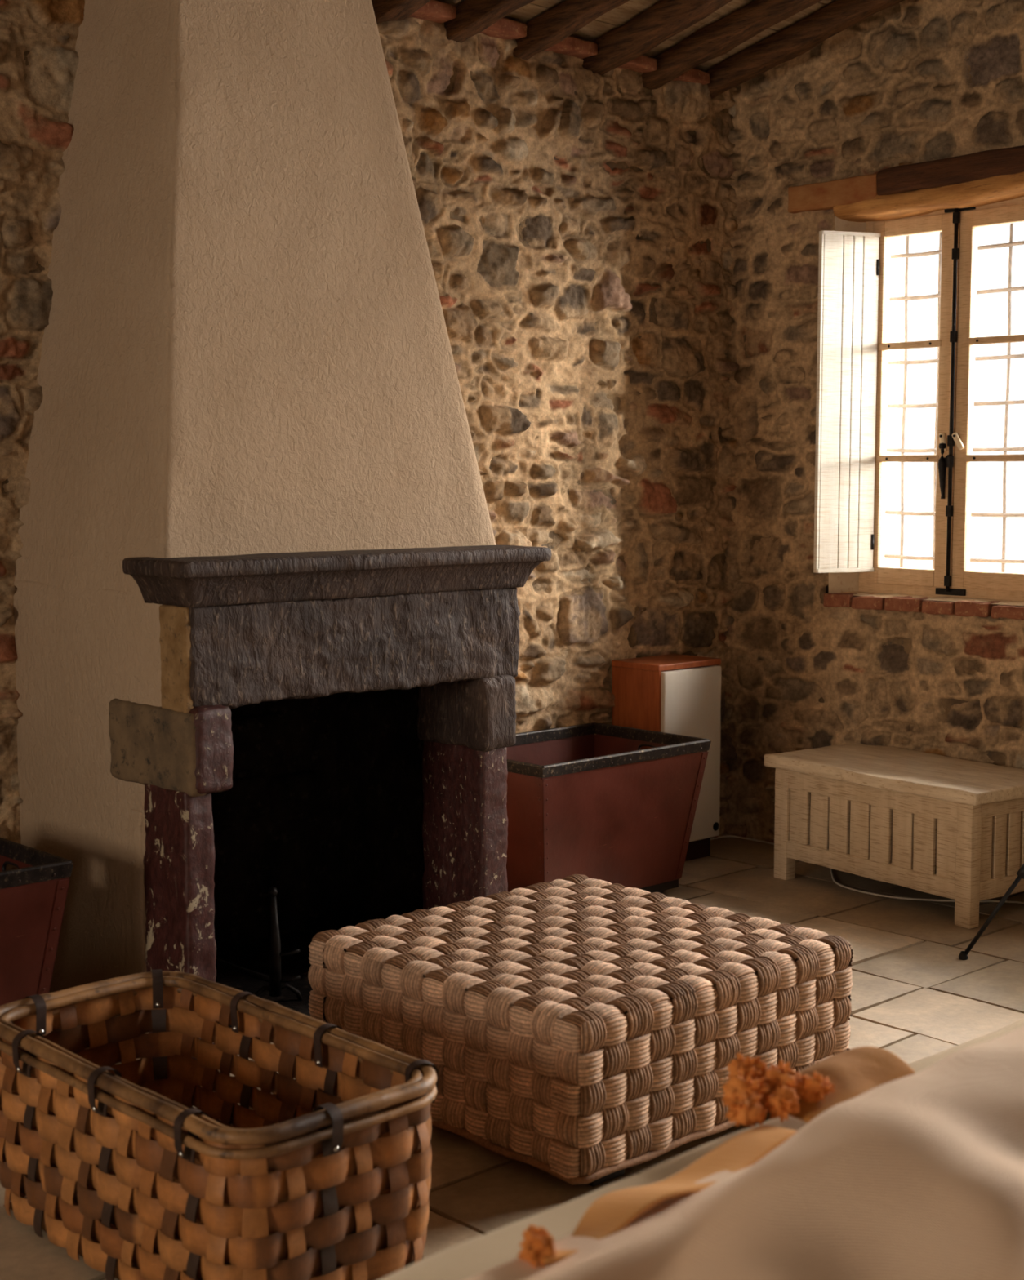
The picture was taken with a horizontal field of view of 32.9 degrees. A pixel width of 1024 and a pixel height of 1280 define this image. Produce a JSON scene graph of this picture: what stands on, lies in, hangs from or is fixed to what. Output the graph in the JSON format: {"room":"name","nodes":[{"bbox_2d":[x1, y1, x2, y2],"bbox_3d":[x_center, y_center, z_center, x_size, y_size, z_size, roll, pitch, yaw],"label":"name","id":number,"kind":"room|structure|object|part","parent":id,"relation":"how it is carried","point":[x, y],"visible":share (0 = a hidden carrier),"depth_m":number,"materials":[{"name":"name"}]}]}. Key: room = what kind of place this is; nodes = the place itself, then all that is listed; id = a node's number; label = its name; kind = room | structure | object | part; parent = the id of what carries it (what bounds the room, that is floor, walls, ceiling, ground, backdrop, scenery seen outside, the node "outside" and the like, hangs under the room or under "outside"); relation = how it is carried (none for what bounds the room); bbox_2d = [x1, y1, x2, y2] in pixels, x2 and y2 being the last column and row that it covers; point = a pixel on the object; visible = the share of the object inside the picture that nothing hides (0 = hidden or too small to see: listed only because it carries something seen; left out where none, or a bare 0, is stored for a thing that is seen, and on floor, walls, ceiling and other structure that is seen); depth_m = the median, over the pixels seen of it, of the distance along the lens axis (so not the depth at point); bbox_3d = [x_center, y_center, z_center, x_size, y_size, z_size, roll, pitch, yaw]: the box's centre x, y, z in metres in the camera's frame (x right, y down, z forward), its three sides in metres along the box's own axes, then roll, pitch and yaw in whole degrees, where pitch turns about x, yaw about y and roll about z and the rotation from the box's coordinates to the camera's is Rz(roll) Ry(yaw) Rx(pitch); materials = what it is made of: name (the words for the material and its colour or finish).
{"room":"traditional dwelling","nodes":[
{"label":"traditional dwelling","id":0,"kind":"room"},
{"bbox_2d":[0,0,739,871],"bbox_3d":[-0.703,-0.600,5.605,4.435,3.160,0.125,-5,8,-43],"label":"wall","id":1,"kind":"structure","parent":0,"point":[521,328],"depth_m":6.40,"materials":[{"name":"stone"}]},
{"bbox_2d":[408,0,456,23],"bbox_3d":[-0.285,-2.114,5.809,0.200,0.049,0.094,-5,8,-43],"label":"brick","id":2,"kind":"object","parent":1,"relation":"attached to","point":[433,11],"depth_m":5.80,"materials":[{"name":"red brick"}]},
{"bbox_2d":[480,17,527,39],"bbox_3d":[-0.050,-2.132,6.030,0.209,0.051,0.096,-5,8,-43],"label":"brick","id":3,"kind":"object","parent":1,"relation":"attached to","point":[504,28],"depth_m":6.02,"materials":[{"name":"red brick"}]},
{"bbox_2d":[543,35,597,58],"bbox_3d":[0.199,-2.149,6.264,0.245,0.055,0.100,-5,8,-43],"label":"brick","id":4,"kind":"object","parent":1,"relation":"attached to","point":[570,46],"depth_m":6.25,"materials":[{"name":"red brick"}]},
{"bbox_2d":[617,54,657,72],"bbox_3d":[0.447,-2.167,6.495,0.204,0.050,0.095,-5,8,-43],"label":"brick","id":5,"kind":"object","parent":1,"relation":"attached to","point":[642,64],"depth_m":6.49,"materials":[{"name":"red brick"}]},
{"bbox_2d":[671,67,710,84],"bbox_3d":[0.676,-2.184,6.710,0.195,0.052,0.096,-5,8,-43],"label":"brick","id":6,"kind":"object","parent":1,"relation":"attached to","point":[693,75],"depth_m":6.69,"materials":[{"name":"red brick"}]},
{"bbox_2d":[0,833,1023,1279],"bbox_3d":[0.207,1.484,1.798,9.500,0.302,7.750,-5,8,-43],"label":"floor","id":7,"kind":"structure","parent":0,"point":[909,979],"depth_m":5.07,"materials":[{"name":"tile"}]},
{"bbox_2d":[0,837,73,1005],"bbox_3d":[-1.576,0.823,4.193,0.838,0.556,0.578,-5,8,-43],"label":"planter","id":8,"kind":"object","parent":7,"relation":"on","point":[33,895],"visible":0.83,"depth_m":4.21,"materials":[{"name":"red metal"}]},
{"bbox_2d":[0,968,438,1279],"bbox_3d":[-0.600,0.967,3.345,0.506,0.411,0.973,-5,8,-43],"label":"basket","id":9,"kind":"object","parent":7,"relation":"on","point":[69,1114],"visible":0.99,"depth_m":3.17,"materials":[{"name":"wicker"}]},
{"bbox_2d":[13,0,551,1059],"bbox_3d":[-0.684,-0.841,4.945,1.270,3.774,1.007,-5,8,-43],"label":"fireplace","id":10,"kind":"object","parent":7,"relation":"on","point":[266,611],"visible":0.84,"depth_m":4.79,"materials":[{"name":"paint"}]},
{"bbox_2d":[215,887,302,1000],"bbox_3d":[-0.786,0.832,4.926,0.153,0.333,0.478,-5,8,-43],"label":"andiron","id":11,"kind":"object","parent":10,"relation":"in","point":[275,988],"visible":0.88,"depth_m":4.79,"materials":[{"name":"black metal"}]},
{"bbox_3d":[-0.659,0.694,4.771,0.028,0.028,0.027,-5,8,-43],"label":"ball knob","id":12,"kind":"part","parent":11,"relation":"part of","materials":[{"name":"black metal"}]},
{"bbox_2d":[122,545,551,607],"bbox_3d":[-0.437,-0.182,4.743,1.268,0.121,0.282,-5,8,-43],"label":"mantel shelf","id":13,"kind":"object","parent":10,"relation":"attached to","point":[249,575],"depth_m":4.58,"materials":[{"name":"stone"}]},
{"bbox_2d":[307,874,853,1186],"bbox_3d":[0.164,0.905,4.247,0.974,0.385,0.970,-5,8,-43],"label":"ottoman","id":14,"kind":"object","parent":7,"relation":"on","point":[574,1028],"visible":0.89,"depth_m":3.92,"materials":[{"name":"wicker"}]},
{"bbox_2d":[506,722,711,893],"bbox_3d":[0.207,0.637,6.127,0.838,0.556,0.578,-5,8,-43],"label":"planter","id":15,"kind":"object","parent":7,"relation":"on","point":[600,806],"visible":0.64,"depth_m":5.95,"materials":[{"name":"red metal"}]},
{"bbox_2d":[611,653,720,861],"bbox_3d":[0.607,0.465,6.743,0.363,0.782,0.268,-5,8,-43],"label":"floor speaker","id":16,"kind":"object","parent":7,"relation":"on","point":[677,694],"visible":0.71,"depth_m":6.65,"materials":[{"name":"brown wood"}]},
{"bbox_3d":[0.796,0.729,6.775,0.034,0.034,0.018,-5,8,-43],"label":"knob","id":17,"kind":"part","parent":16,"relation":"part of","materials":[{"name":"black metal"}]},
{"bbox_2d":[378,1017,1023,1279],"bbox_3d":[0.938,0.977,2.357,2.900,0.604,1.011,-5,8,-43],"label":"sofa","id":18,"kind":"object","parent":7,"relation":"on","point":[468,1259],"visible":0.18,"depth_m":2.08,"materials":[{"name":"fabric"}]},
{"bbox_2d":[464,1026,1023,1279],"bbox_3d":[0.966,0.681,2.237,2.104,0.229,0.899,-5,8,-43],"label":"blanket","id":19,"kind":"object","parent":18,"relation":"on","point":[919,1175],"visible":0.95,"depth_m":2.02,"materials":[{"name":"beige fabric"}]},
{"bbox_2d":[517,1224,555,1267],"bbox_3d":[0.029,0.681,1.948,0.042,0.039,0.064,1,6,8],"label":"pompom","id":20,"kind":"object","parent":19,"relation":"on","point":[537,1244],"visible":1,"depth_m":1.93,"materials":[{"name":"orange fabric"}]},
{"bbox_2d":[543,1125,796,1263],"bbox_3d":[0.188,0.673,2.122,0.060,0.029,0.503,5,8,43],"label":"throw","id":21,"kind":"object","parent":19,"relation":"on","point":[612,1211],"visible":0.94,"depth_m":2.12,"materials":[{"name":"orange fabric"}]},
{"bbox_2d":[761,1046,915,1123],"bbox_3d":[0.457,0.624,2.454,0.229,0.044,0.119,-5,8,-43],"label":"scarf","id":22,"kind":"object","parent":18,"relation":"on","point":[853,1073],"visible":0.66,"depth_m":2.46,"materials":[{"name":"brown fabric"}]},
{"bbox_2d":[721,1052,835,1127],"bbox_3d":[0.348,0.616,2.384,0.175,0.077,0.130,-5,8,-43],"label":"fringe","id":23,"kind":"object","parent":22,"relation":"attached to","point":[749,1083],"visible":1,"depth_m":2.36,"materials":[{"name":"orange fabric"}]},
{"bbox_2d":[710,835,1023,904],"bbox_3d":[1.591,0.908,6.155,0.419,0.008,2.460,-5,8,-43],"label":"power cord","id":24,"kind":"object","parent":7,"relation":"on","point":[726,836],"visible":0.71,"depth_m":6.16,"materials":[{"name":"plastic"}]},
{"bbox_2d":[764,742,1023,928],"bbox_3d":[1.428,0.677,6.202,0.529,0.467,0.977,-4,7,-36],"label":"storage bench","id":25,"kind":"object","parent":7,"relation":"on","point":[948,827],"visible":1,"depth_m":5.99,"materials":[{"name":"brown wood"}]},
{"bbox_3d":[1.014,0.677,6.429,0.053,0.421,0.069,-4,7,-35],"label":"leg","id":26,"kind":"part","parent":25,"relation":"part of","materials":[{"name":"brown wood"}]},
{"bbox_3d":[1.259,0.802,6.092,0.034,0.068,0.796,-4,7,-36],"label":"rail","id":27,"kind":"part","parent":25,"relation":"part of","materials":[{"name":"brown wood"}]},
{"bbox_3d":[1.259,0.538,6.067,0.034,0.077,0.796,-4,7,-36],"label":"rail","id":28,"kind":"part","parent":25,"relation":"part of","materials":[{"name":"brown wood"}]},
{"bbox_3d":[1.428,0.470,6.182,0.529,0.051,0.977,-4,7,-36],"label":"lid","id":29,"kind":"part","parent":25,"relation":"part of","materials":[{"name":"brown wood"}]},
{"bbox_3d":[1.511,0.743,5.744,0.053,0.421,0.068,-4,7,-36],"label":"leg","id":30,"kind":"part","parent":25,"relation":"part of","materials":[{"name":"brown wood"}]},
{"bbox_3d":[1.689,0.824,5.863,0.380,0.067,0.033,-4,7,-36],"label":"rail","id":31,"kind":"part","parent":25,"relation":"part of","materials":[{"name":"brown wood"}]},
{"bbox_3d":[1.690,0.550,5.838,0.381,0.058,0.033,-4,7,-36],"label":"rail","id":32,"kind":"part","parent":25,"relation":"part of","materials":[{"name":"brown wood"}]},
{"bbox_2d":[958,863,1023,959],"bbox_3d":[1.966,0.286,5.216,1.030,1.430,0.938,-5,8,-43],"label":"tripod","id":33,"kind":"object","parent":7,"relation":"on","point":[962,955],"visible":1,"depth_m":5.33,"materials":[{"name":"black metal"}]},
{"bbox_2d":[435,0,836,71],"bbox_3d":[0.329,-2.574,1.596,9.935,1.808,7.543,-5,8,-43],"label":"ceiling","id":34,"kind":"structure","parent":0,"point":[618,16],"depth_m":6.28,"materials":[{"name":"brown wood"}]},
{"bbox_2d":[371,0,430,23],"bbox_3d":[1.959,-2.651,3.123,0.114,1.747,7.084,-5,8,-43],"label":"rafter","id":35,"kind":"object","parent":34,"relation":"attached to","point":[384,10],"visible":0.62,"depth_m":5.65,"materials":[{"name":"brown wood"}]},
{"bbox_2d":[444,0,534,42],"bbox_3d":[2.193,-2.672,3.338,0.106,1.739,7.082,-5,8,-43],"label":"rafter","id":36,"kind":"object","parent":34,"relation":"attached to","point":[473,17],"visible":0.84,"depth_m":5.83,"materials":[{"name":"brown wood"}]},
{"bbox_2d":[512,0,629,60],"bbox_3d":[2.427,-2.694,3.563,0.092,1.752,7.084,-5,8,-43],"label":"rafter","id":37,"kind":"object","parent":34,"relation":"attached to","point":[550,28],"visible":0.89,"depth_m":6.00,"materials":[{"name":"brown wood"}]},
{"bbox_2d":[582,0,732,75],"bbox_3d":[2.692,-2.720,3.805,0.117,1.754,7.085,-5,8,-43],"label":"rafter","id":38,"kind":"object","parent":34,"relation":"attached to","point":[665,19],"visible":0.84,"depth_m":6.17,"materials":[{"name":"brown wood"}]},
{"bbox_2d":[640,0,821,89],"bbox_3d":[2.925,-2.736,4.026,0.104,1.744,7.090,-5,8,-43],"label":"rafter","id":39,"kind":"object","parent":34,"relation":"attached to","point":[716,39],"visible":0.91,"depth_m":6.34,"materials":[{"name":"brown wood"}]},
{"bbox_2d":[706,0,904,99],"bbox_3d":[3.149,-2.759,4.239,0.094,1.749,7.082,-5,8,-43],"label":"rafter","id":40,"kind":"object","parent":34,"relation":"attached to","point":[797,39],"visible":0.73,"depth_m":6.49,"materials":[{"name":"brown wood"}]},
{"bbox_2d":[720,0,1023,893],"bbox_3d":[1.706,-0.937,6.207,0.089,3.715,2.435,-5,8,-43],"label":"wall","id":41,"kind":"structure","parent":0,"point":[900,73],"depth_m":6.76,"materials":[{"name":"stone"}]},
{"bbox_2d":[787,173,876,213],"bbox_3d":[1.236,-1.705,6.627,0.065,0.104,0.417,-5,8,-43],"label":"board","id":42,"kind":"object","parent":41,"relation":"attached to","point":[821,196],"visible":0.9,"depth_m":6.61,"materials":[{"name":"brown wood"}]},
{"bbox_2d":[822,196,1023,619],"bbox_3d":[1.800,-0.867,6.452,0.526,1.570,1.228,-5,8,-43],"label":"window","id":43,"kind":"structure","parent":41,"relation":"in","point":[948,588],"depth_m":6.49,"materials":[{"name":"brown wood"}]},
{"bbox_2d":[813,230,880,573],"bbox_3d":[1.281,-0.903,6.622,0.251,1.288,0.028,-2,6,-18],"label":"shutter","id":44,"kind":"object","parent":43,"relation":"attached to","point":[848,268],"visible":1,"depth_m":6.61,"materials":[{"name":"white wood"}]},
{"bbox_3d":[1.516,-0.896,6.566,0.044,1.379,0.359,-5,8,-43],"label":"sash","id":45,"kind":"part","parent":43,"relation":"part of","materials":[{"name":"brown wood"}]},
{"bbox_2d":[884,231,942,568],"bbox_3d":[1.591,-0.909,6.835,0.023,1.500,0.250,-5,8,-43],"label":"iron grille","id":46,"kind":"object","parent":43,"relation":"attached to","point":[908,255],"depth_m":6.85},
{"bbox_3d":[1.787,-0.130,6.557,0.500,0.081,1.160,-5,8,-43],"label":"sill","id":47,"kind":"part","parent":43,"relation":"part of","materials":[{"name":"brown brick"}]},
{"bbox_3d":[1.640,-0.180,6.480,0.012,0.024,0.125,-5,8,-43],"label":"bolt plate","id":48,"kind":"part","parent":43,"relation":"part of","materials":[{"name":"black metal"}]},
{"bbox_3d":[1.626,-0.882,6.400,0.018,1.410,0.022,-5,8,-43],"label":"espagnolette rod","id":49,"kind":"part","parent":43,"relation":"part of","materials":[{"name":"black metal"}]},
{"bbox_3d":[1.640,-1.583,6.345,0.012,0.024,0.125,-5,8,-43],"label":"bolt plate","id":50,"kind":"part","parent":43,"relation":"part of","materials":[{"name":"black metal"}]},
{"bbox_3d":[1.832,-0.864,6.231,0.044,1.379,0.518,-5,8,-43],"label":"sash","id":51,"kind":"part","parent":43,"relation":"part of","materials":[{"name":"brown wood"}]},
{"bbox_2d":[969,222,1023,572],"bbox_3d":[1.973,-0.870,6.429,0.023,1.500,0.583,-5,8,-43],"label":"iron grille","id":52,"kind":"object","parent":43,"relation":"attached to","point":[1011,243],"depth_m":6.54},
{"bbox_2d":[832,172,1023,222],"bbox_3d":[1.853,-1.605,6.058,0.183,0.123,1.706,-5,8,-43],"label":"window lintel","id":53,"kind":"object","parent":41,"relation":"attached to","point":[997,188],"visible":0.94,"depth_m":6.29,"materials":[{"name":"brown wood"}]},
{"bbox_2d":[875,145,1023,195],"bbox_3d":[1.895,-1.653,5.945,0.108,0.130,1.505,-5,8,-43],"label":"lintel beam","id":54,"kind":"structure","parent":41,"relation":"attached to","point":[957,170],"depth_m":6.22,"materials":[{"name":"brown wood"}]}
]}

